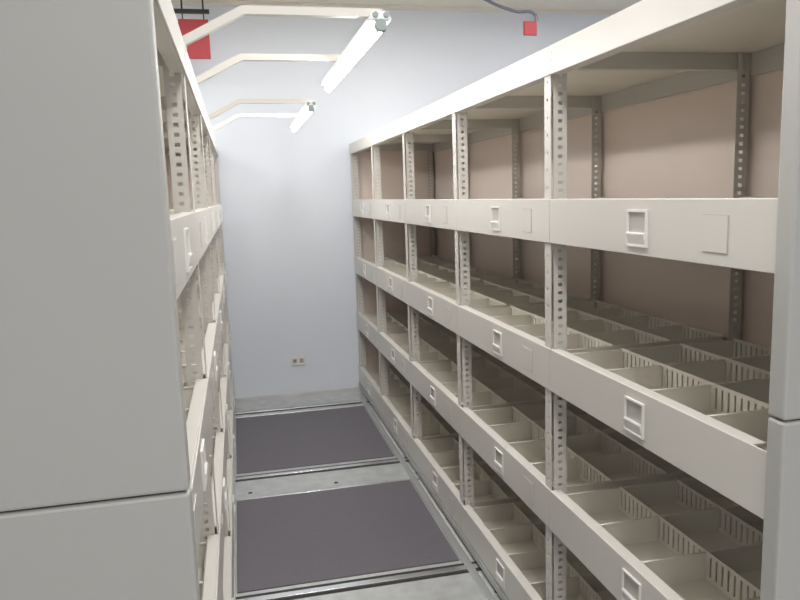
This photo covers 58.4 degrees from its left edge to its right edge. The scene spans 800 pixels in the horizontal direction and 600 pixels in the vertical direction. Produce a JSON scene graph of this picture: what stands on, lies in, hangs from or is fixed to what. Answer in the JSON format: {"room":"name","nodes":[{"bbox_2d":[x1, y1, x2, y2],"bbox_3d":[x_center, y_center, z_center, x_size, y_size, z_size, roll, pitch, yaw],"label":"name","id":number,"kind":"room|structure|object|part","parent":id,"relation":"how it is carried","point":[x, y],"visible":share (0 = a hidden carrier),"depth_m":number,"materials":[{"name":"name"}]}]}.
{"room":"storage room","nodes":[
{"label":"storage room","id":0,"kind":"room"},
{"bbox_2d":[235,387,473,593],"bbox_3d":[-0.253,1.397,1.556,8.000,0.100,8.740,-4,9,-12],"label":"floor","id":1,"kind":"structure","parent":0,"point":[346,390],"depth_m":4.54,"materials":[{"name":"concrete"}]},
{"bbox_2d":[235,391,371,418],"bbox_3d":[-0.690,0.783,5.434,3.900,0.013,0.410,-4,9,-12],"label":"rail","id":2,"kind":"object","parent":1,"relation":"on","point":[349,399],"visible":0.2,"depth_m":5.41,"materials":[{"name":"metal"}]},
{"bbox_2d":[0,0,235,599],"bbox_3d":[-1.142,0.140,3.183,0.694,1.938,4.628,-4,9,-12],"label":"shelving rack","id":3,"kind":"object","parent":2,"relation":"on","point":[117,395],"visible":1,"depth_m":0.95,"materials":[{"name":"metal"}]},
{"bbox_2d":[208,99,316,132],"bbox_3d":[-0.843,-1.055,4.203,0.584,0.107,1.164,-4,9,-12],"label":"lamp","id":4,"kind":"object","parent":3,"relation":"on","point":[308,108],"visible":0.99,"depth_m":3.76,"materials":[{"name":"metal"}]},
{"bbox_2d":[182,5,390,92],"bbox_3d":[-0.436,-0.808,2.436,0.584,0.107,1.164,-4,9,-12],"label":"lamp","id":5,"kind":"object","parent":3,"relation":"on","point":[376,23],"visible":0.98,"depth_m":1.98,"materials":[{"name":"metal"}]},
{"bbox_2d":[349,0,799,599],"bbox_3d":[0.477,0.034,3.542,0.694,1.938,4.628,-4,9,-12],"label":"shelving rack","id":6,"kind":"object","parent":2,"relation":"on","point":[577,264],"visible":1,"depth_m":2.34,"materials":[{"name":"metal"}]},
{"bbox_3d":[0.987,0.342,1.326,0.694,1.934,0.040,-4,9,-12],"label":"panel","id":7,"kind":"part","parent":6,"relation":"part of","materials":[{"name":"paint"}]},
{"bbox_2d":[236,406,393,473],"bbox_3d":[-0.601,0.891,4.698,0.922,0.009,1.076,-4,9,-12],"label":"floor mat","id":8,"kind":"object","parent":1,"relation":"on","point":[347,434],"visible":1,"depth_m":4.61,"materials":[{"name":"carpet"}]},
{"bbox_2d":[235,455,421,502],"bbox_3d":[-0.361,0.982,4.010,3.900,0.013,0.380,-4,9,-12],"label":"rail","id":9,"kind":"object","parent":1,"relation":"on","point":[255,485],"visible":0.27,"depth_m":3.98,"materials":[{"name":"metal"}]},
{"bbox_2d":[237,480,458,593],"bbox_3d":[-0.296,1.076,3.376,0.922,0.009,0.896,-4,9,-12],"label":"floor mat","id":10,"kind":"object","parent":1,"relation":"on","point":[309,537],"visible":1,"depth_m":3.28,"materials":[{"name":"carpet"}]},
{"bbox_2d":[236,559,501,599],"bbox_3d":[-0.079,1.154,2.784,3.900,0.013,0.360,-4,9,-12],"label":"rail","id":11,"kind":"object","parent":1,"relation":"on","point":[449,580],"visible":0.18,"depth_m":2.85,"materials":[{"name":"metal"}]},
{"bbox_2d":[355,391,495,599],"bbox_3d":[0.171,1.038,3.498,0.034,0.006,4.600,-4,9,-12],"label":"strip","id":12,"kind":"object","parent":1,"relation":"on","point":[480,583],"visible":1,"depth_m":3.49,"materials":[{"name":"metal"}]},
{"bbox_2d":[172,4,611,398],"bbox_3d":[-1.264,-0.713,5.502,8.000,2.990,0.100,-4,9,-12],"label":"wall","id":13,"kind":"structure","parent":0,"point":[285,195],"depth_m":5.58,"materials":[{"name":"paint"}]},
{"bbox_2d":[291,356,305,365],"bbox_3d":[-0.813,0.485,5.716,0.116,0.072,0.010,-4,9,-12],"label":"wall outlet","id":14,"kind":"object","parent":13,"relation":"attached to","point":[297,360],"visible":1,"depth_m":5.71,"materials":[{"name":"plastic"}]},
{"bbox_2d":[293,358,303,362],"bbox_3d":[-0.812,0.485,5.713,0.088,0.034,0.003,-4,9,-12],"label":"socket","id":15,"kind":"object","parent":14,"relation":"attached to","point":[295,360],"depth_m":5.71,"materials":[{"name":"white plastic"}]},
{"bbox_2d":[171,0,619,14],"bbox_3d":[-1.299,-2.168,5.229,8.000,0.030,0.020,-4,9,-12],"label":"trim","id":16,"kind":"structure","parent":13,"relation":"attached to","point":[184,2],"depth_m":5.50,"materials":[{"name":"paint"}]},
{"bbox_2d":[220,0,641,10],"bbox_3d":[-0.353,-1.658,1.106,8.000,0.100,8.740,-4,9,-12],"label":"ceiling","id":17,"kind":"structure","parent":0,"point":[610,5],"depth_m":5.55,"materials":[{"name":"paint"}]},
{"bbox_2d":[173,0,210,58],"bbox_3d":[-1.423,-1.893,4.897,0.240,0.470,0.030,-4,9,-12],"label":"hanging sign","id":18,"kind":"object","parent":17,"relation":"hanging from","point":[199,49],"visible":0.78,"depth_m":4.90,"materials":[{"name":"plastic"}]},
{"bbox_2d":[484,0,537,35],"bbox_3d":[0.669,-2.025,4.946,0.606,0.372,0.022,-4,9,-12],"label":"hanging sign","id":19,"kind":"object","parent":17,"relation":"hanging from","point":[529,27],"visible":1,"depth_m":5.00,"materials":[{"name":"plastic"}]}
]}

